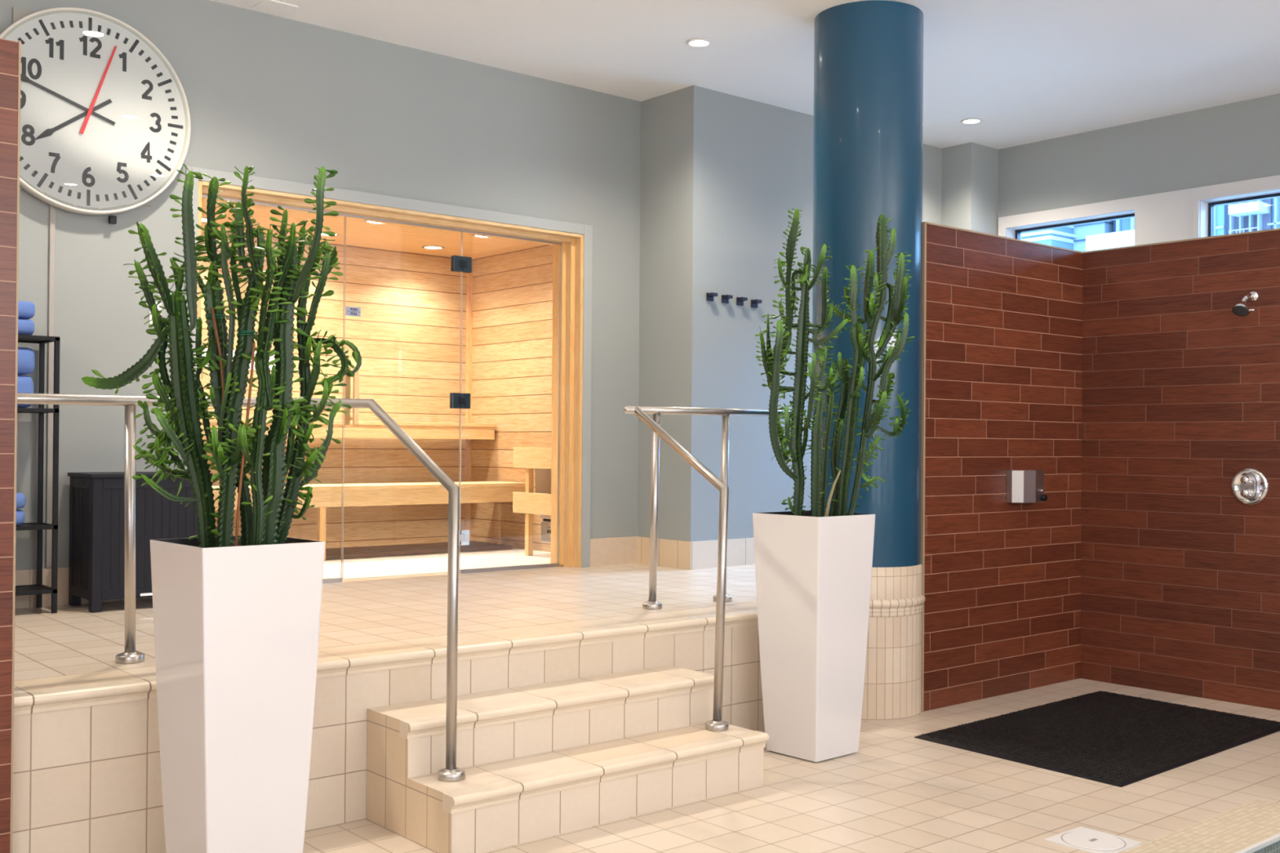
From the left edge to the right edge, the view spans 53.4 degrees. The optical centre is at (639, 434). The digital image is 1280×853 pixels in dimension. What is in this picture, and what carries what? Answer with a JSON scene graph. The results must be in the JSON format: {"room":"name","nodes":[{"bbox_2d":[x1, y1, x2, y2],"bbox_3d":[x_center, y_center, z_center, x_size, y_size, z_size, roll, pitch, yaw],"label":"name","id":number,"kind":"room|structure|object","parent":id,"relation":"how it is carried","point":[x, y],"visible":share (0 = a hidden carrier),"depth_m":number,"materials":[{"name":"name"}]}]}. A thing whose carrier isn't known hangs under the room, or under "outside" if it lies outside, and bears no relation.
{"room":"spa shower area","nodes":[
{"label":"spa shower area","id":0,"kind":"room"},
{"bbox_2d":[0,38,18,852],"bbox_3d":[-2.851,0.095,3.196,2.330,2.626,0.130,1,-1,-40],"label":"wall","id":1,"kind":"structure","parent":0,"point":[9,50],"depth_m":3.89,"materials":[{"name":"brown tile"}]},
{"bbox_2d":[9,40,21,852],"bbox_3d":[-1.960,0.105,3.951,0.006,2.630,0.134,1,-1,-40],"label":"trim","id":2,"kind":"structure","parent":1,"relation":"attached to","point":[20,42],"depth_m":3.90,"materials":[{"name":"gold metal"}]},
{"bbox_2d":[150,535,324,852],"bbox_3d":[-1.271,0.877,3.995,0.414,1.084,0.414,1,-1,-40],"label":"planter pot","id":3,"kind":"object","parent":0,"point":[237,620],"depth_m":3.86,"materials":[{"name":"white ceramic"}]},
{"bbox_2d":[0,0,640,570],"bbox_3d":[-4.019,-0.581,5.242,10.380,3.390,0.238,1,-1,-40],"label":"wall","id":4,"kind":"structure","parent":0,"point":[283,98],"depth_m":7.02,"materials":[{"name":"grey paint"}]},
{"bbox_2d":[45,204,55,568],"bbox_3d":[-2.823,-0.265,6.090,0.024,1.813,0.014,1,-1,-40],"label":"channel","id":5,"kind":"object","parent":4,"relation":"attached to","point":[52,209],"visible":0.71,"depth_m":6.08,"materials":[{"name":"grey"}]},
{"bbox_2d":[12,6,153,206],"bbox_3d":[-2.705,-1.578,6.187,0.653,0.857,0.018,1,-1,-40],"label":"board","id":6,"kind":"object","parent":4,"relation":"attached to","point":[18,13],"visible":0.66,"depth_m":6.00,"materials":[{"name":"grey paint"}]},
{"bbox_2d":[14,567,152,608],"bbox_3d":[-5.126,0.703,4.139,7.290,0.180,0.012,1,-1,-40],"label":"baseboard","id":7,"kind":"structure","parent":4,"relation":"attached to","point":[23,577],"depth_m":6.07,"materials":[{"name":"tile"}]},
{"bbox_2d":[0,7,191,224],"bbox_3d":[-2.673,-1.542,6.155,0.984,1.015,0.069,1,-1,-40],"label":"wall clock","id":8,"kind":"object","parent":4,"relation":"attached to","point":[105,122],"visible":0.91,"depth_m":6.16,"materials":[{"name":"beige plastic"}]},
{"bbox_2d":[149,302,161,324],"bbox_3d":[-2.443,-0.609,6.412,0.060,0.115,0.012,1,-1,-40],"label":"light switch","id":9,"kind":"object","parent":4,"relation":"attached to","point":[160,304],"visible":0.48,"depth_m":6.40,"materials":[{"name":"white plastic"}]},
{"bbox_2d":[322,216,345,583],"bbox_3d":[-2.019,-0.210,6.948,0.865,2.089,0.024,1,-1,-40],"label":"glass panel","id":10,"kind":"object","parent":4,"relation":"attached to","point":[335,580],"visible":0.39,"depth_m":7.22,"materials":[{"name":"beige"}]},
{"bbox_2d":[201,195,561,244],"bbox_3d":[-1.417,-1.243,7.459,2.422,0.011,0.024,1,-1,-40],"label":"trim","id":11,"kind":"structure","parent":4,"relation":"attached to","point":[202,196],"depth_m":7.45,"materials":[{"name":"beige wood"}]},
{"bbox_2d":[182,165,592,567],"bbox_3d":[-1.326,-0.258,7.356,2.640,2.203,0.018,1,-1,-40],"label":"trim","id":12,"kind":"structure","parent":4,"relation":"attached to","point":[258,182],"depth_m":7.81,"materials":[{"name":"grey paint"}]},
{"bbox_2d":[196,180,583,567],"bbox_3d":[-1.411,-0.226,7.451,2.510,2.139,0.260,1,-1,-40],"label":"trim","id":13,"kind":"structure","parent":4,"relation":"attached to","point":[571,273],"depth_m":8.18,"materials":[{"name":"brown wood"}]},
{"bbox_2d":[342,216,471,579],"bbox_3d":[-1.364,-0.202,7.503,0.835,2.068,0.124,1,-1,-40],"label":"door","id":14,"kind":"structure","parent":4,"relation":"in","point":[460,264],"depth_m":7.69,"materials":[{"name":"clear glass"}]},
{"bbox_2d":[458,231,560,573],"bbox_3d":[-0.806,-0.194,7.976,0.740,2.089,0.024,1,-1,-40],"label":"glass panel","id":15,"kind":"object","parent":4,"relation":"attached to","point":[548,565],"visible":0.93,"depth_m":7.97,"materials":[{"name":"beige"}]},
{"bbox_2d":[590,536,637,566],"bbox_3d":[-0.175,0.769,8.335,0.403,0.180,0.012,1,-1,-40],"label":"baseboard","id":16,"kind":"structure","parent":4,"relation":"attached to","point":[615,550],"depth_m":8.33,"materials":[{"name":"tile"}]},
{"bbox_2d":[200,230,466,548],"bbox_3d":[-2.643,-0.331,9.107,3.480,2.355,0.100,1,-1,-40],"label":"wall","id":17,"kind":"structure","parent":0,"point":[406,333],"depth_m":9.67,"materials":[{"name":"brown wood"}]},
{"bbox_2d":[200,418,495,439],"bbox_3d":[-2.468,-0.036,8.895,3.240,0.123,0.370,1,-1,-40],"label":"bench","id":18,"kind":"object","parent":17,"relation":"attached to","point":[364,429],"visible":0.4,"depth_m":9.33,"materials":[{"name":"brown wood"}]},
{"bbox_2d":[464,258,472,541],"bbox_3d":[-1.362,-0.265,10.104,0.035,2.255,0.035,1,-1,-40],"label":"trim","id":19,"kind":"structure","parent":17,"relation":"attached to","point":[469,276],"depth_m":10.09,"materials":[{"name":"brown wood"}]},
{"bbox_2d":[201,199,544,258],"bbox_3d":[-1.992,-1.459,8.356,3.280,0.100,1.888,1,-1,-40],"label":"ceiling","id":20,"kind":"structure","parent":0,"point":[358,233],"depth_m":9.04,"materials":[{"name":"brown wood"}]},
{"bbox_2d":[201,217,207,222],"bbox_3d":[-2.881,-1.411,8.368,0.170,0.010,0.170,1,-1,-40],"label":"recessed light","id":21,"kind":"object","parent":20,"relation":"in","point":[203,219],"visible":0.28,"depth_m":8.39,"materials":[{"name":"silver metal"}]},
{"bbox_2d":[320,232,339,236],"bbox_3d":[-2.191,-1.402,8.914,0.170,0.010,0.170,1,-1,-40],"label":"recessed light","id":22,"kind":"object","parent":20,"relation":"in","point":[336,233],"visible":0.41,"depth_m":8.95,"materials":[{"name":"silver metal"}]},
{"bbox_2d":[364,220,384,224],"bbox_3d":[-1.737,-1.402,8.394,0.170,0.010,0.170,1,-1,-40],"label":"recessed light","id":23,"kind":"object","parent":20,"relation":"in","point":[368,222],"visible":0.25,"depth_m":8.44,"materials":[{"name":"silver metal"}]},
{"bbox_2d":[421,245,444,249],"bbox_3d":[-1.547,-1.393,9.499,0.170,0.010,0.170,1,-1,-40],"label":"recessed light","id":24,"kind":"object","parent":20,"relation":"in","point":[428,247],"visible":1,"depth_m":9.51,"materials":[{"name":"silver metal"}]},
{"bbox_2d":[471,235,490,238],"bbox_3d":[-1.096,-1.394,8.937,0.170,0.010,0.170,1,-1,-40],"label":"recessed light","id":25,"kind":"object","parent":20,"relation":"in","point":[475,236],"visible":0.3,"depth_m":8.99,"materials":[{"name":"silver metal"}]},
{"bbox_2d":[322,547,550,579],"bbox_3d":[-2.000,0.998,8.419,3.400,0.306,1.980,1,-1,-40],"label":"floor","id":26,"kind":"structure","parent":0,"point":[389,566],"depth_m":8.38,"materials":[{"name":"white"}]},
{"bbox_2d":[211,481,525,561],"bbox_3d":[-2.204,0.595,8.561,3.225,0.499,0.420,1,-1,-40],"label":"bench","id":27,"kind":"object","parent":26,"relation":"on","point":[324,495],"visible":0.34,"depth_m":8.75,"materials":[{"name":"brown wood"}]},
{"bbox_2d":[325,540,512,559],"bbox_3d":[-2.342,0.829,8.686,3.180,0.028,0.550,1,-1,-40],"label":"duckboard","id":28,"kind":"object","parent":26,"relation":"on","point":[331,553],"visible":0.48,"depth_m":9.11,"materials":[{"name":"brown wood"}]},
{"bbox_2d":[512,447,551,555],"bbox_3d":[-0.644,0.476,8.805,0.067,0.761,0.735,1,-1,-40],"label":"guard","id":29,"kind":"object","parent":26,"relation":"on","point":[529,503],"visible":0.57,"depth_m":8.95,"materials":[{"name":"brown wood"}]},
{"bbox_2d":[470,244,552,551],"bbox_3d":[-0.712,-0.315,9.441,0.100,2.355,1.888,1,-1,-40],"label":"wall","id":30,"kind":"structure","parent":0,"point":[512,331],"depth_m":9.69,"materials":[{"name":"brown wood"}]},
{"bbox_2d":[535,468,551,542],"bbox_3d":[-0.508,0.496,8.956,0.184,0.540,0.550,1,-1,-40],"label":"heater","id":31,"kind":"object","parent":30,"relation":"attached to","point":[543,476],"visible":0.14,"depth_m":9.02,"materials":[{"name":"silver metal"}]},
{"bbox_2d":[211,0,1279,149],"bbox_3d":[1.128,-2.314,1.601,13.490,0.100,12.450,1,-1,-40],"label":"ceiling","id":32,"kind":"structure","parent":0,"point":[1032,71],"depth_m":7.31,"materials":[{"name":"white paint"}]},
{"bbox_2d":[251,0,298,15],"bbox_3d":[-1.922,-2.248,6.692,0.180,0.006,0.180,1,-1,-40],"label":"ceiling hatch","id":33,"kind":"object","parent":32,"relation":"attached to","point":[274,6],"visible":1,"depth_m":6.68,"materials":[{"name":"white paint"}]},
{"bbox_2d":[686,38,711,47],"bbox_3d":[0.336,-2.225,7.229,0.145,0.010,0.145,1,-1,-40],"label":"recessed light","id":34,"kind":"object","parent":32,"relation":"in","point":[698,42],"visible":1,"depth_m":7.22,"materials":[{"name":"white plastic"}]},
{"bbox_2d":[960,118,982,124],"bbox_3d":[2.329,-2.199,8.930,0.145,0.010,0.145,1,-1,-40],"label":"recessed light","id":35,"kind":"object","parent":32,"relation":"in","point":[968,121],"visible":1,"depth_m":8.94,"materials":[{"name":"white plastic"}]},
{"bbox_2d":[637,84,942,542],"bbox_3d":[1.074,-0.516,9.216,2.592,3.390,0.760,1,-1,-40],"label":"wall","id":36,"kind":"structure","parent":0,"point":[722,174],"depth_m":8.34,"materials":[{"name":"grey paint"}]},
{"bbox_2d":[637,537,692,569],"bbox_3d":[0.152,0.772,8.270,0.012,0.177,0.534,1,-1,-40],"label":"baseboard","id":37,"kind":"structure","parent":36,"relation":"attached to","point":[670,553],"depth_m":8.22,"materials":[{"name":"tile"}]},
{"bbox_2d":[706,292,717,301],"bbox_3d":[0.465,-0.882,8.165,0.056,0.052,0.054,1,-1,-40],"label":"coat hook","id":38,"kind":"object","parent":36,"relation":"attached to","point":[709,296],"visible":1,"depth_m":8.16,"materials":[{"name":"black metal"}]},
{"bbox_2d":[691,537,755,569],"bbox_3d":[1.310,0.785,8.909,2.582,0.177,0.012,1,-1,-40],"label":"baseboard","id":39,"kind":"structure","parent":36,"relation":"attached to","point":[740,552],"depth_m":8.28,"materials":[{"name":"tile"}]},
{"bbox_2d":[721,294,733,303],"bbox_3d":[0.568,-0.878,8.253,0.056,0.052,0.054,1,-1,-40],"label":"coat hook","id":40,"kind":"object","parent":36,"relation":"attached to","point":[725,298],"visible":1,"depth_m":8.25,"materials":[{"name":"black metal"}]},
{"bbox_2d":[736,297,747,305],"bbox_3d":[0.671,-0.873,8.340,0.056,0.052,0.054,1,-1,-40],"label":"coat hook","id":41,"kind":"object","parent":36,"relation":"attached to","point":[740,300],"visible":1,"depth_m":8.34,"materials":[{"name":"black metal"}]},
{"bbox_2d":[751,299,761,307],"bbox_3d":[0.773,-0.866,8.427,0.056,0.052,0.054,1,-1,-40],"label":"coat hook","id":42,"kind":"object","parent":36,"relation":"attached to","point":[754,303],"visible":1,"depth_m":8.42,"materials":[{"name":"black metal"}]},
{"bbox_2d":[302,678,1279,852],"bbox_3d":[1.876,1.486,0.659,13.490,0.120,10.050,1,-1,-40],"label":"floor","id":43,"kind":"structure","parent":0,"point":[900,792],"depth_m":5.00,"materials":[{"name":"tile"}]},
{"bbox_2d":[81,164,361,852],"bbox_3d":[-1.279,0.296,3.998,0.730,2.257,0.619,1,-1,-40],"label":"potted cactus","id":44,"kind":"object","parent":43,"relation":"on","point":[237,618],"visible":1,"depth_m":3.93,"materials":[{"name":"white paint"}]},
{"bbox_2d":[12,563,764,852],"bbox_3d":[-2.133,1.151,5.395,13.490,0.655,2.460,1,-1,-40],"label":"platform","id":45,"kind":"object","parent":43,"relation":"on","point":[86,780],"visible":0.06,"depth_m":5.05,"materials":[{"name":"tile"}]},
{"bbox_2d":[15,334,60,613],"bbox_3d":[-2.919,0.185,5.808,0.424,1.270,0.260,1,-1,-40],"label":"towel shelf","id":46,"kind":"object","parent":45,"relation":"on","point":[39,588],"visible":0.85,"depth_m":5.84,"materials":[{"name":"black metal"}]},
{"bbox_2d":[16,509,24,525],"bbox_3d":[-2.955,0.378,5.770,0.261,0.075,0.228,1,-1,-40],"label":"folded towel","id":47,"kind":"object","parent":46,"relation":"on","point":[20,513],"visible":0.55,"depth_m":5.76,"materials":[{"name":"blue fabric"}]},
{"bbox_2d":[16,492,26,508],"bbox_3d":[-2.954,0.301,5.772,0.264,0.074,0.228,1,-1,-40],"label":"folded towel","id":48,"kind":"object","parent":47,"relation":"on","point":[20,497],"visible":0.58,"depth_m":5.76,"materials":[{"name":"blue fabric"}]},
{"bbox_2d":[17,374,33,408],"bbox_3d":[-2.940,-0.197,5.785,0.292,0.152,0.226,1,-1,-40],"label":"folded towel","id":49,"kind":"object","parent":46,"relation":"on","point":[24,383],"visible":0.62,"depth_m":5.77,"materials":[{"name":"blue fabric"}]},
{"bbox_2d":[17,346,35,375],"bbox_3d":[-2.937,-0.337,5.787,0.296,0.125,0.229,1,-1,-40],"label":"folded towel","id":50,"kind":"object","parent":49,"relation":"on","point":[26,360],"visible":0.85,"depth_m":5.77,"materials":[{"name":"blue fabric"}]},
{"bbox_2d":[17,318,34,335],"bbox_3d":[-2.937,-0.490,5.787,0.293,0.077,0.224,1,-1,-40],"label":"folded towel","id":51,"kind":"object","parent":46,"relation":"on","point":[25,326],"visible":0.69,"depth_m":5.77,"materials":[{"name":"blue fabric"}]},
{"bbox_2d":[17,301,35,319],"bbox_3d":[-2.936,-0.570,5.789,0.295,0.079,0.226,1,-1,-40],"label":"folded towel","id":52,"kind":"object","parent":51,"relation":"on","point":[26,310],"visible":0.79,"depth_m":5.78,"materials":[{"name":"blue fabric"}]},
{"bbox_2d":[67,471,212,613],"bbox_3d":[-2.424,0.507,6.163,0.569,0.639,0.364,1,-1,-40],"label":"storage bin","id":53,"kind":"object","parent":45,"relation":"on","point":[97,499],"visible":0.66,"depth_m":5.99,"materials":[{"name":"black wood"}]},
{"bbox_2d":[13,609,758,715],"bbox_3d":[-1.252,0.853,4.546,6.130,0.058,0.076,1,-1,-40],"label":"trim","id":54,"kind":"structure","parent":45,"relation":"attached to","point":[60,699],"depth_m":4.88,"materials":[{"name":"tile"}]},
{"bbox_2d":[365,665,769,852],"bbox_3d":[-0.245,1.234,4.975,1.510,0.412,0.622,1,-1,-40],"label":"tiled steps","id":55,"kind":"structure","parent":43,"relation":"on","point":[548,759],"depth_m":4.76,"materials":[{"name":"tile"}]},
{"bbox_2d":[17,392,465,782],"bbox_3d":[-2.132,0.521,3.797,3.413,1.364,0.915,1,-1,-40],"label":"handrail","id":56,"kind":"object","parent":55,"relation":"on","point":[451,773],"visible":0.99,"depth_m":4.54,"materials":[{"name":"silver metal"}]},
{"bbox_2d":[622,405,805,731],"bbox_3d":[0.305,0.550,6.167,0.676,1.376,1.692,0,0,18],"label":"handrail","id":57,"kind":"object","parent":55,"relation":"on","point":[717,724],"visible":0.99,"depth_m":6.01,"materials":[{"name":"silver metal"}]},
{"bbox_2d":[752,208,915,762],"bbox_3d":[0.875,0.217,5.793,0.646,2.472,0.532,0,0,33],"label":"potted cactus","id":58,"kind":"object","parent":43,"relation":"on","point":[813,567],"visible":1,"depth_m":5.75,"materials":[{"name":"white ceramic"}]},
{"bbox_2d":[811,0,925,719],"bbox_3d":[1.212,-0.382,6.803,0.630,3.690,0.630,1,0,-21],"label":"column","id":59,"kind":"structure","parent":43,"relation":"on","point":[868,140],"depth_m":6.55,"materials":[{"name":"blue paint"}]},
{"bbox_2d":[1044,826,1142,852],"bbox_3d":[1.612,1.447,4.520,0.242,0.007,0.242,1,-1,-40],"label":"drain cover","id":60,"kind":"object","parent":43,"relation":"on","point":[1082,838],"visible":1,"depth_m":4.51,"materials":[{"name":"white plastic"}]},
{"bbox_2d":[914,690,1279,787],"bbox_3d":[2.312,1.459,6.266,1.874,0.016,1.136,1,-1,-40],"label":"floor mat","id":61,"kind":"object","parent":43,"relation":"on","point":[1108,738],"visible":1,"depth_m":6.12,"materials":[{"name":"black rubber"}]},
{"bbox_2d":[752,510,875,762],"bbox_3d":[0.791,0.905,5.812,0.409,1.084,0.409,1,-1,-40],"label":"planter pot","id":62,"kind":"object","parent":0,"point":[813,568],"depth_m":5.68,"materials":[{"name":"white ceramic"}]},
{"bbox_2d":[941,142,998,235],"bbox_3d":[2.359,-0.500,10.128,0.550,3.390,1.030,1,-1,-40],"label":"wall","id":63,"kind":"structure","parent":0,"point":[969,171],"depth_m":9.67,"materials":[{"name":"grey paint"}]},
{"bbox_2d":[920,223,1082,711],"bbox_3d":[2.114,0.181,7.303,1.684,2.585,0.103,1,-1,-40],"label":"wall","id":64,"kind":"structure","parent":0,"point":[1004,317],"depth_m":7.16,"materials":[{"name":"brown tile"}]},
{"bbox_2d":[920,222,926,711],"bbox_3d":[1.496,0.171,6.718,0.014,2.588,0.016,1,-1,-40],"label":"trim","id":65,"kind":"structure","parent":64,"relation":"attached to","point":[924,224],"depth_m":6.71,"materials":[{"name":"gold metal"}]},
{"bbox_2d":[1006,470,1047,502],"bbox_3d":[2.209,0.297,7.234,0.245,0.183,0.125,1,-1,-40],"label":"soap dispenser","id":66,"kind":"object","parent":64,"relation":"attached to","point":[1022,486],"visible":1,"depth_m":7.18,"materials":[{"name":"grey metal"}]},
{"bbox_2d":[997,93,1279,235],"bbox_3d":[6.516,-0.351,5.491,0.200,3.690,11.420,1,-1,-40],"label":"wall","id":67,"kind":"structure","parent":0,"point":[1240,140],"depth_m":8.87,"materials":[{"name":"grey paint"}]},
{"bbox_2d":[1006,209,1134,239],"bbox_3d":[3.200,-0.590,9.377,0.159,1.972,1.049,1,-1,-40],"label":"window","id":68,"kind":"structure","parent":67,"relation":"in","point":[1015,232],"depth_m":9.44,"materials":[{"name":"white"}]},
{"bbox_2d":[998,174,1279,245],"bbox_3d":[3.691,-0.585,8.658,0.023,2.160,2.905,1,-1,-40],"label":"trim","id":69,"kind":"structure","parent":67,"relation":"attached to","point":[1172,215],"depth_m":8.77,"materials":[{"name":"white paint"}]},
{"bbox_2d":[1200,189,1279,237],"bbox_3d":[4.186,-0.591,8.214,0.159,1.972,1.086,1,-1,-40],"label":"window","id":70,"kind":"structure","parent":67,"relation":"in","point":[1206,206],"depth_m":8.59,"materials":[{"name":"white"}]},
{"bbox_2d":[1080,230,1279,710],"bbox_3d":[3.862,0.188,6.431,0.143,2.585,3.486,1,-1,-40],"label":"wall","id":71,"kind":"structure","parent":0,"point":[1180,576],"depth_m":7.24,"materials":[{"name":"brown tile"}]},
{"bbox_2d":[926,222,1279,253],"bbox_3d":[3.229,-1.111,5.896,1.541,0.010,3.487,1,-1,-40],"label":"trim","id":72,"kind":"structure","parent":71,"relation":"attached to","point":[927,223],"depth_m":7.20,"materials":[{"name":"gold metal"}]},
{"bbox_2d":[1231,290,1258,316],"bbox_3d":[3.284,-0.709,6.865,0.196,0.150,0.106,1,-1,-40],"label":"rose","id":73,"kind":"object","parent":71,"relation":"attached to","point":[1242,308],"visible":1,"depth_m":6.84,"materials":[{"name":"silver metal"}]},
{"bbox_2d":[1231,467,1268,505],"bbox_3d":[3.304,0.286,6.921,0.073,0.202,0.202,1,-1,-40],"label":"shower valve","id":74,"kind":"object","parent":71,"relation":"attached to","point":[1249,486],"visible":1,"depth_m":6.91,"materials":[{"name":"silver metal"}]},
{"bbox_2d":[1253,840,1279,852],"bbox_3d":[2.347,1.915,3.588,1.635,0.908,1.650,1,-1,-40],"label":"wall","id":75,"kind":"structure","parent":0,"point":[1274,847],"depth_m":4.58,"materials":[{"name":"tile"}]},
{"bbox_2d":[1120,799,1279,852],"bbox_3d":[2.349,1.454,3.594,2.105,0.013,2.115,1,-1,-40],"label":"trim","id":76,"kind":"structure","parent":75,"relation":"attached to","point":[1234,830],"depth_m":4.63,"materials":[{"name":"tile"}]},
{"bbox_2d":[1235,833,1279,852],"bbox_3d":[2.350,1.454,3.592,1.595,0.015,1.610,1,-1,-40],"label":"trim","id":77,"kind":"structure","parent":75,"relation":"attached to","point":[1268,842],"depth_m":4.51,"materials":[{"name":"white plastic"}]},
{"label":"outside","id":78,"kind":"structure","parent":0,"visible":0},
{"bbox_2d":[1085,217,1134,251],"bbox_3d":[14.462,-4.230,36.563,3.000,12.000,1.850,1,-1,-40],"label":"apartment block","id":79,"kind":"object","parent":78,"point":[1123,233],"visible":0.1,"depth_m":35.91,"materials":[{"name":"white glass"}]},
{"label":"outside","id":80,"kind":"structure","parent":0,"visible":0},
{"bbox_2d":[1021,220,1113,251],"bbox_3d":[10.937,-2.928,40.587,3.150,9.400,8.750,1,-1,-40],"label":"office building","id":81,"kind":"structure","parent":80,"point":[1073,237],"depth_m":37.51,"materials":[{"name":"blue glass"}]},
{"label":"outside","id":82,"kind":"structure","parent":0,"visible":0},
{"bbox_2d":[1214,197,1279,235],"bbox_3d":[26.799,-9.057,48.300,11.100,22.000,8.500,1,-1,-40],"label":"tower block","id":83,"kind":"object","parent":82,"point":[1264,214],"visible":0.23,"depth_m":46.05,"materials":[{"name":"blue glass"}]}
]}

